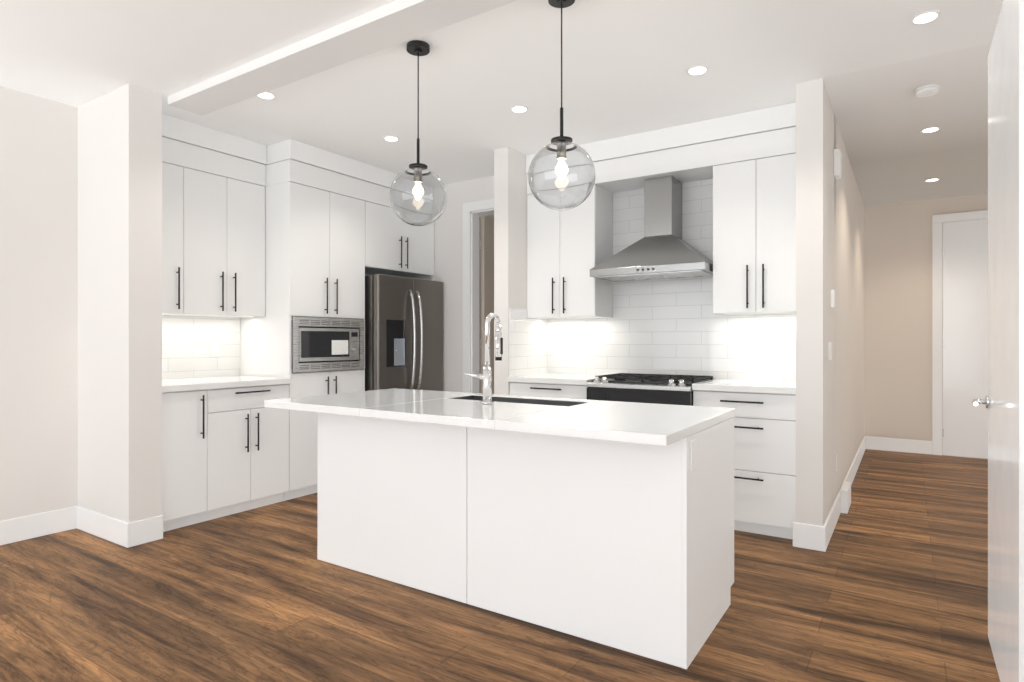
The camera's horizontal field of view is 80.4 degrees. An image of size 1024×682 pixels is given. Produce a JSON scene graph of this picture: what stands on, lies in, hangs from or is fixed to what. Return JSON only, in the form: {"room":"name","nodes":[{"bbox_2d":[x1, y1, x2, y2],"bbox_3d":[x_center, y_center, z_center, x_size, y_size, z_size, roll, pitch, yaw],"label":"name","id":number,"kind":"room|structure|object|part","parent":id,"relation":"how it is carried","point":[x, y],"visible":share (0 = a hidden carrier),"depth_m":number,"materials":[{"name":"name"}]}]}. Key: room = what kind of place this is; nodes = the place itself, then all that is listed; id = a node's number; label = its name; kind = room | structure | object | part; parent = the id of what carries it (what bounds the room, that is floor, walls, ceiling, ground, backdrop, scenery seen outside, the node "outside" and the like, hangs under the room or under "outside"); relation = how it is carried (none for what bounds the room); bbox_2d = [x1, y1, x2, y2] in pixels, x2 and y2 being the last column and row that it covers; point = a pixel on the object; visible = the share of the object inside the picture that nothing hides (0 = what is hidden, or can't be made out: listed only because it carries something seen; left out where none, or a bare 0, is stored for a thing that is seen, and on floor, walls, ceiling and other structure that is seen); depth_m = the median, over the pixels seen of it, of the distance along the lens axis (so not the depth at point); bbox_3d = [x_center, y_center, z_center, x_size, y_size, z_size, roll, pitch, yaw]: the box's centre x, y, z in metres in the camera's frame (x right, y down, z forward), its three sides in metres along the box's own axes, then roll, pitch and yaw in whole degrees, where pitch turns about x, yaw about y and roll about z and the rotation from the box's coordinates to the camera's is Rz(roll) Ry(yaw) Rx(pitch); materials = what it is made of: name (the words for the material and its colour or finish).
{"room":"kitchen","nodes":[
{"label":"kitchen","id":0,"kind":"room"},
{"bbox_2d":[0,86,237,520],"bbox_3d":[-3.223,-0.161,3.892,0.140,2.875,9.700,0,0,33],"label":"wall","id":1,"kind":"structure","parent":0,"point":[38,304],"depth_m":3.96,"materials":[{"name":"paint"}]},
{"bbox_2d":[0,506,75,544],"bbox_3d":[-4.387,1.202,1.964,0.019,0.150,5.200,0,0,33],"label":"baseboard","id":2,"kind":"structure","parent":1,"relation":"attached to","point":[46,523],"depth_m":3.94,"materials":[{"name":"white wood"}]},
{"bbox_2d":[76,506,135,547],"bbox_3d":[-2.659,1.202,3.934,0.698,0.150,0.019,0,0,33],"label":"baseboard","id":3,"kind":"structure","parent":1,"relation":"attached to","point":[117,531],"depth_m":3.88,"materials":[{"name":"white wood"}]},
{"bbox_2d":[162,315,239,378],"bbox_3d":[-2.587,0.047,4.730,0.008,0.490,1.000,0,0,33],"label":"backsplash","id":4,"kind":"structure","parent":1,"relation":"attached to","point":[187,341],"depth_m":4.84,"materials":[{"name":"tile"}]},
{"bbox_2d":[162,114,266,317],"bbox_3d":[-2.419,-0.897,4.621,0.388,1.398,0.995,0,0,33],"label":"upper cabinet","id":5,"kind":"object","parent":1,"relation":"attached to","point":[213,220],"visible":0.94,"depth_m":4.57,"materials":[{"name":"white wood"}]},
{"bbox_2d":[265,139,397,207],"bbox_3d":[-1.550,-1.431,5.697,0.679,0.331,1.750,0,0,33],"label":"soffit","id":6,"kind":"object","parent":1,"relation":"attached to","point":[293,161],"visible":0.39,"depth_m":5.08,"materials":[{"name":"white paint"}]},
{"bbox_2d":[365,201,433,280],"bbox_3d":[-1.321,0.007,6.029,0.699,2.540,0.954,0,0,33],"label":"upper cabinet","id":7,"kind":"object","parent":1,"relation":"attached to","point":[395,245],"visible":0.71,"depth_m":5.80,"materials":[{"name":"white wood"}]},
{"bbox_2d":[78,84,161,522],"bbox_3d":[-2.620,-0.161,4.035,0.712,2.875,0.200,0,0,33],"label":"column","id":8,"kind":"structure","parent":0,"point":[120,303],"depth_m":3.88,"materials":[{"name":"paint"}]},
{"bbox_2d":[0,449,999,681],"bbox_3d":[0.346,1.317,3.650,6.700,0.080,13.200,0,0,33],"label":"floor","id":9,"kind":"structure","parent":0,"point":[890,584],"depth_m":2.85,"materials":[{"name":"brown wood"}]},
{"bbox_2d":[162,375,290,531],"bbox_3d":[-2.294,0.784,4.540,0.699,0.985,0.995,0,0,33],"label":"base cabinet","id":10,"kind":"object","parent":9,"relation":"on","point":[225,445],"visible":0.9,"depth_m":4.33,"materials":[{"name":"white wood"}]},
{"bbox_2d":[240,182,364,500],"bbox_3d":[-1.802,0.007,5.293,0.699,2.540,0.796,0,0,33],"label":"tall cabinet","id":11,"kind":"object","parent":9,"relation":"on","point":[314,252],"visible":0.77,"depth_m":4.96,"materials":[{"name":"white wood"}]},
{"bbox_2d":[292,317,363,372],"bbox_3d":[-1.758,0.029,5.264,0.573,0.447,0.748,0,0,33],"label":"microwave","id":12,"kind":"object","parent":11,"relation":"in","point":[327,344],"visible":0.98,"depth_m":5.08,"materials":[{"name":"silver metal"}]},
{"bbox_2d":[365,274,442,390],"bbox_3d":[-1.230,0.337,5.973,0.839,1.880,0.905,0,0,33],"label":"refrigerator","id":13,"kind":"object","parent":9,"relation":"on","point":[403,332],"visible":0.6,"depth_m":5.67,"materials":[{"name":"metal"}]},
{"bbox_2d":[317,412,733,668],"bbox_3d":[-0.019,0.827,3.261,2.164,0.900,0.770,0,0,33],"label":"kitchen island","id":14,"kind":"object","parent":9,"relation":"on","point":[609,523],"depth_m":2.73,"materials":[{"name":"white wood"}]},
{"bbox_2d":[360,393,571,431],"bbox_3d":[-0.132,0.357,3.230,0.820,0.040,1.045,0,0,33],"label":"island countertop","id":15,"kind":"structure","parent":14,"relation":"on","point":[454,413],"depth_m":2.96,"materials":[{"name":"white stone"}]},
{"bbox_2d":[465,313,502,403],"bbox_3d":[-0.154,0.092,3.312,0.176,0.488,0.154,0,0,33],"label":"faucet","id":16,"kind":"object","parent":15,"relation":"on","point":[486,376],"visible":1,"depth_m":3.24,"materials":[{"name":"silver metal"}]},
{"bbox_2d":[452,396,587,403],"bbox_3d":[0.021,0.475,3.465,0.844,0.265,0.300,0,0,33],"label":"sink","id":17,"kind":"object","parent":15,"relation":"in","point":[515,399],"depth_m":3.59,"materials":[{"name":"metal"}]},
{"bbox_2d":[492,400,735,447],"bbox_3d":[0.523,0.357,2.802,0.746,0.040,1.045,0,0,33],"label":"island countertop","id":18,"kind":"structure","parent":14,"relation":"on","point":[654,425],"depth_m":2.56,"materials":[{"name":"white stone"}]},
{"bbox_2d":[690,438,696,470],"bbox_3d":[0.722,0.452,2.409,0.006,0.120,0.072,0,0,33],"label":"outlet","id":19,"kind":"object","parent":14,"relation":"attached to","point":[693,454],"visible":1,"depth_m":2.40,"materials":[{"name":"white plastic"}]},
{"bbox_2d":[508,373,601,399],"bbox_3d":[0.440,0.784,5.047,0.715,0.985,0.658,0,0,33],"label":"base cabinet","id":20,"kind":"object","parent":9,"relation":"on","point":[559,385],"visible":0.21,"depth_m":4.82,"materials":[{"name":"white wood"}]},
{"bbox_2d":[587,373,712,405],"bbox_3d":[1.057,0.773,4.610,0.790,1.008,0.716,0,0,33],"label":"range","id":21,"kind":"object","parent":9,"relation":"on","point":[653,388],"visible":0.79,"depth_m":4.40,"materials":[{"name":"black metal"}]},
{"bbox_2d":[692,379,795,538],"bbox_3d":[1.679,0.784,4.238,0.653,0.985,0.658,0,0,33],"label":"base cabinet","id":22,"kind":"object","parent":9,"relation":"on","point":[765,460],"visible":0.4,"depth_m":3.94,"materials":[{"name":"white wood"}]},
{"bbox_2d":[972,0,1023,681],"bbox_3d":[1.795,0.023,2.243,0.104,2.492,0.870,0,0,33],"label":"door","id":23,"kind":"structure","parent":9,"relation":"on","point":[1003,401],"depth_m":2.11,"materials":[{"name":"white wood"}]},
{"bbox_2d":[0,0,1003,216],"bbox_3d":[0.346,-1.648,3.650,6.700,0.100,13.200,0,0,33],"label":"ceiling","id":24,"kind":"structure","parent":0,"point":[626,64],"depth_m":3.59,"materials":[{"name":"paint"}]},
{"bbox_2d":[257,92,275,98],"bbox_3d":[-1.598,-1.594,3.929,0.124,0.007,0.124,0,0,33],"label":"recessed light","id":25,"kind":"object","parent":24,"relation":"in","point":[267,95],"visible":0.6,"depth_m":3.94,"materials":[{"name":"white plastic"}]},
{"bbox_2d":[168,0,516,114],"bbox_3d":[0.112,-1.570,2.549,5.488,0.054,0.230,0,0,33],"label":"ceiling beam","id":26,"kind":"structure","parent":24,"relation":"attached to","point":[396,22],"depth_m":3.21,"materials":[{"name":"paint"}]},
{"bbox_2d":[383,136,398,141],"bbox_3d":[-0.951,-1.594,4.773,0.124,0.007,0.124,0,0,33],"label":"recessed light","id":27,"kind":"object","parent":24,"relation":"in","point":[391,138],"visible":1,"depth_m":4.76,"materials":[{"name":"white plastic"}]},
{"bbox_2d":[389,40,446,225],"bbox_3d":[-0.508,-1.111,3.276,0.310,0.973,0.310,0,0,33],"label":"pendant light","id":28,"kind":"object","parent":24,"relation":"hanging from","point":[417,194],"visible":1,"depth_m":3.18,"materials":[{"name":"clear glass"},{"name":"black metal"}]},
{"bbox_3d":[-0.508,-0.773,3.276,0.310,0.298,0.310,0,0,33],"label":"globe glass","id":29,"kind":"part","parent":28,"relation":"part of","materials":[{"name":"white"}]},
{"bbox_2d":[510,105,527,112],"bbox_3d":[0.050,-1.594,4.166,0.124,0.007,0.124,0,0,33],"label":"recessed light","id":30,"kind":"object","parent":24,"relation":"in","point":[519,109],"visible":1,"depth_m":4.16,"materials":[{"name":"white plastic"}]},
{"bbox_2d":[528,0,595,210],"bbox_3d":[0.229,-1.101,2.795,0.310,0.992,0.310,0,0,33],"label":"pendant light","id":31,"kind":"object","parent":24,"relation":"hanging from","point":[561,174],"visible":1,"depth_m":2.69,"materials":[{"name":"clear glass"},{"name":"black metal"}]},
{"bbox_3d":[0.229,-0.754,2.795,0.310,0.298,0.310,0,0,33],"label":"globe glass","id":32,"kind":"part","parent":31,"relation":"part of","materials":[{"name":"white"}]},
{"bbox_2d":[687,65,708,74],"bbox_3d":[1.093,-1.594,3.568,0.124,0.007,0.124,0,0,33],"label":"recessed light","id":33,"kind":"object","parent":24,"relation":"in","point":[698,70],"visible":1,"depth_m":3.56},
{"bbox_2d":[910,10,940,24],"bbox_3d":[2.038,-1.594,2.986,0.124,0.007,0.124,0,0,33],"label":"recessed light","id":34,"kind":"object","parent":24,"relation":"in","point":[925,17],"visible":1,"depth_m":2.98,"materials":[{"name":"white plastic"}]},
{"bbox_2d":[914,84,939,97],"bbox_3d":[2.627,-1.579,3.832,0.136,0.038,0.136,0,0,33],"label":"smoke detector","id":35,"kind":"object","parent":24,"relation":"attached to","point":[927,90],"visible":1,"depth_m":3.80,"materials":[{"name":"white plastic"}]},
{"bbox_2d":[920,127,939,132],"bbox_3d":[3.158,-1.594,4.572,0.124,0.007,0.124,0,0,33],"label":"recessed light","id":36,"kind":"object","parent":24,"relation":"in","point":[929,129],"visible":0.92,"depth_m":4.56,"materials":[{"name":"white plastic"}]},
{"bbox_2d":[925,178,939,181],"bbox_3d":[4.160,-1.594,5.996,0.124,0.007,0.124,0,0,33],"label":"recessed light","id":37,"kind":"object","parent":24,"relation":"in","point":[931,179],"visible":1,"depth_m":5.98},
{"bbox_2d":[494,147,526,394],"bbox_3d":[0.087,-0.161,5.295,0.140,2.875,0.650,0,0,33],"label":"column","id":38,"kind":"structure","parent":0,"point":[510,232],"depth_m":5.04,"materials":[{"name":"paint"}]},
{"bbox_2d":[433,114,835,500],"bbox_3d":[0.489,-0.161,5.492,4.325,2.875,0.120,0,0,33],"label":"wall","id":39,"kind":"structure","parent":0,"point":[448,247],"depth_m":6.12,"materials":[{"name":"paint"}]},
{"bbox_2d":[463,199,493,392],"bbox_3d":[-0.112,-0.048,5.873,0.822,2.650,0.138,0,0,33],"label":"door frame","id":40,"kind":"structure","parent":39,"relation":"attached to","point":[470,294],"depth_m":6.01,"materials":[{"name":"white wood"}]},
{"bbox_2d":[480,216,493,393],"bbox_3d":[-0.085,0.004,6.365,0.099,2.530,0.717,0,0,33],"label":"pantry door","id":41,"kind":"structure","parent":39,"relation":"in","point":[487,263],"depth_m":6.13,"materials":[{"name":"wood"}]},
{"bbox_2d":[527,184,612,318],"bbox_3d":[0.484,-0.731,5.180,0.643,1.065,0.388,0,0,33],"label":"upper cabinet","id":42,"kind":"object","parent":39,"relation":"attached to","point":[568,250],"visible":0.83,"depth_m":5.04,"materials":[{"name":"white wood"}]},
{"bbox_2d":[590,176,712,281],"bbox_3d":[1.116,-0.880,4.702,0.896,0.763,0.497,0,0,33],"label":"range hood","id":43,"kind":"object","parent":39,"relation":"attached to","point":[662,249],"visible":0.94,"depth_m":4.64,"materials":[{"name":"silver metal"}]},
{"bbox_2d":[509,179,795,380],"bbox_3d":[1.060,-0.485,4.671,2.170,1.555,0.630,0,0,33],"label":"backsplash","id":44,"kind":"structure","parent":39,"relation":"attached to","point":[675,326],"depth_m":4.92,"materials":[{"name":"tile"}]},
{"bbox_2d":[526,102,795,194],"bbox_3d":[1.126,-1.431,4.772,2.164,0.331,0.368,0,0,33],"label":"soffit","id":45,"kind":"object","parent":39,"relation":"attached to","point":[693,151],"visible":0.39,"depth_m":4.46,"materials":[{"name":"white paint"}]},
{"bbox_2d":[713,153,795,314],"bbox_3d":[1.779,-0.731,4.334,0.591,1.065,0.388,0,0,33],"label":"upper cabinet","id":46,"kind":"object","parent":39,"relation":"attached to","point":[754,237],"visible":0.88,"depth_m":4.21,"materials":[{"name":"white wood"}]},
{"bbox_2d":[796,78,863,525],"bbox_3d":[2.970,-0.161,5.474,0.151,2.875,4.175,0,0,33],"label":"wall","id":47,"kind":"structure","parent":0,"point":[816,207],"depth_m":3.77,"materials":[{"name":"paint"}]},
{"bbox_2d":[828,342,829,359],"bbox_3d":[2.073,0.067,3.955,0.008,0.118,0.072,0,0,33],"label":"light switch","id":48,"kind":"object","parent":47,"relation":"attached to","point":[828,350],"visible":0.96,"depth_m":3.93,"materials":[{"name":"white plastic"}]},
{"bbox_2d":[830,342,831,359],"bbox_3d":[2.128,0.067,4.039,0.008,0.118,0.072,0,0,33],"label":"light switch","id":49,"kind":"object","parent":47,"relation":"attached to","point":[830,350],"visible":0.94,"depth_m":4.02,"materials":[{"name":"white plastic"}]},
{"bbox_2d":[830,290,834,307],"bbox_3d":[2.156,-0.283,4.069,0.022,0.120,0.080,0,0,33],"label":"thermostat","id":50,"kind":"object","parent":47,"relation":"attached to","point":[832,298],"visible":1,"depth_m":4.04,"materials":[{"name":"white plastic"}]},
{"bbox_2d":[835,455,836,472],"bbox_3d":[2.320,0.877,4.332,0.008,0.118,0.072,0,0,33],"label":"outlet","id":51,"kind":"object","parent":47,"relation":"attached to","point":[835,463],"visible":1,"depth_m":4.31,"materials":[{"name":"white plastic"}]},
{"bbox_2d":[834,149,841,178],"bbox_3d":[2.289,-1.243,4.256,0.040,0.180,0.140,0,0,33],"label":"door chime","id":52,"kind":"object","parent":47,"relation":"attached to","point":[837,164],"visible":1,"depth_m":4.20,"materials":[{"name":"white plastic"}]},
{"bbox_2d":[820,436,867,551],"bbox_3d":[3.037,1.202,5.420,0.019,0.150,4.191,0,0,33],"label":"baseboard","id":53,"kind":"structure","parent":47,"relation":"attached to","point":[826,531],"depth_m":4.29,"materials":[{"name":"white wood"}]},
{"bbox_2d":[841,481,850,513],"bbox_3d":[2.553,1.192,4.627,0.044,0.170,0.350,0,0,33],"label":"air vent","id":54,"kind":"object","parent":53,"relation":"attached to","point":[845,497],"visible":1,"depth_m":4.49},
{"bbox_2d":[864,193,987,458],"bbox_3d":[4.989,-0.161,6.721,2.166,2.875,0.120,0,0,33],"label":"wall","id":55,"kind":"structure","parent":0,"point":[897,320],"depth_m":6.98,"materials":[{"name":"beige paint"}]},
{"bbox_2d":[868,436,931,454],"bbox_3d":[4.460,1.202,6.985,0.640,0.150,0.016,0,0,33],"label":"baseboard","id":56,"kind":"structure","parent":55,"relation":"attached to","point":[874,443],"depth_m":6.97,"materials":[{"name":"white wood"}]},
{"bbox_2d":[932,210,987,454],"bbox_3d":[5.146,-0.068,6.536,1.000,2.690,0.018,0,0,33],"label":"door frame","id":57,"kind":"structure","parent":55,"relation":"attached to","point":[938,220],"depth_m":6.78,"materials":[{"name":"white wood"}]},
{"bbox_2d":[943,219,987,458],"bbox_3d":[5.147,-0.025,6.537,0.814,2.591,0.012,0,0,33],"label":"door","id":58,"kind":"structure","parent":55,"relation":"in","point":[965,325],"depth_m":6.64,"materials":[{"name":"white wood"}]}
]}

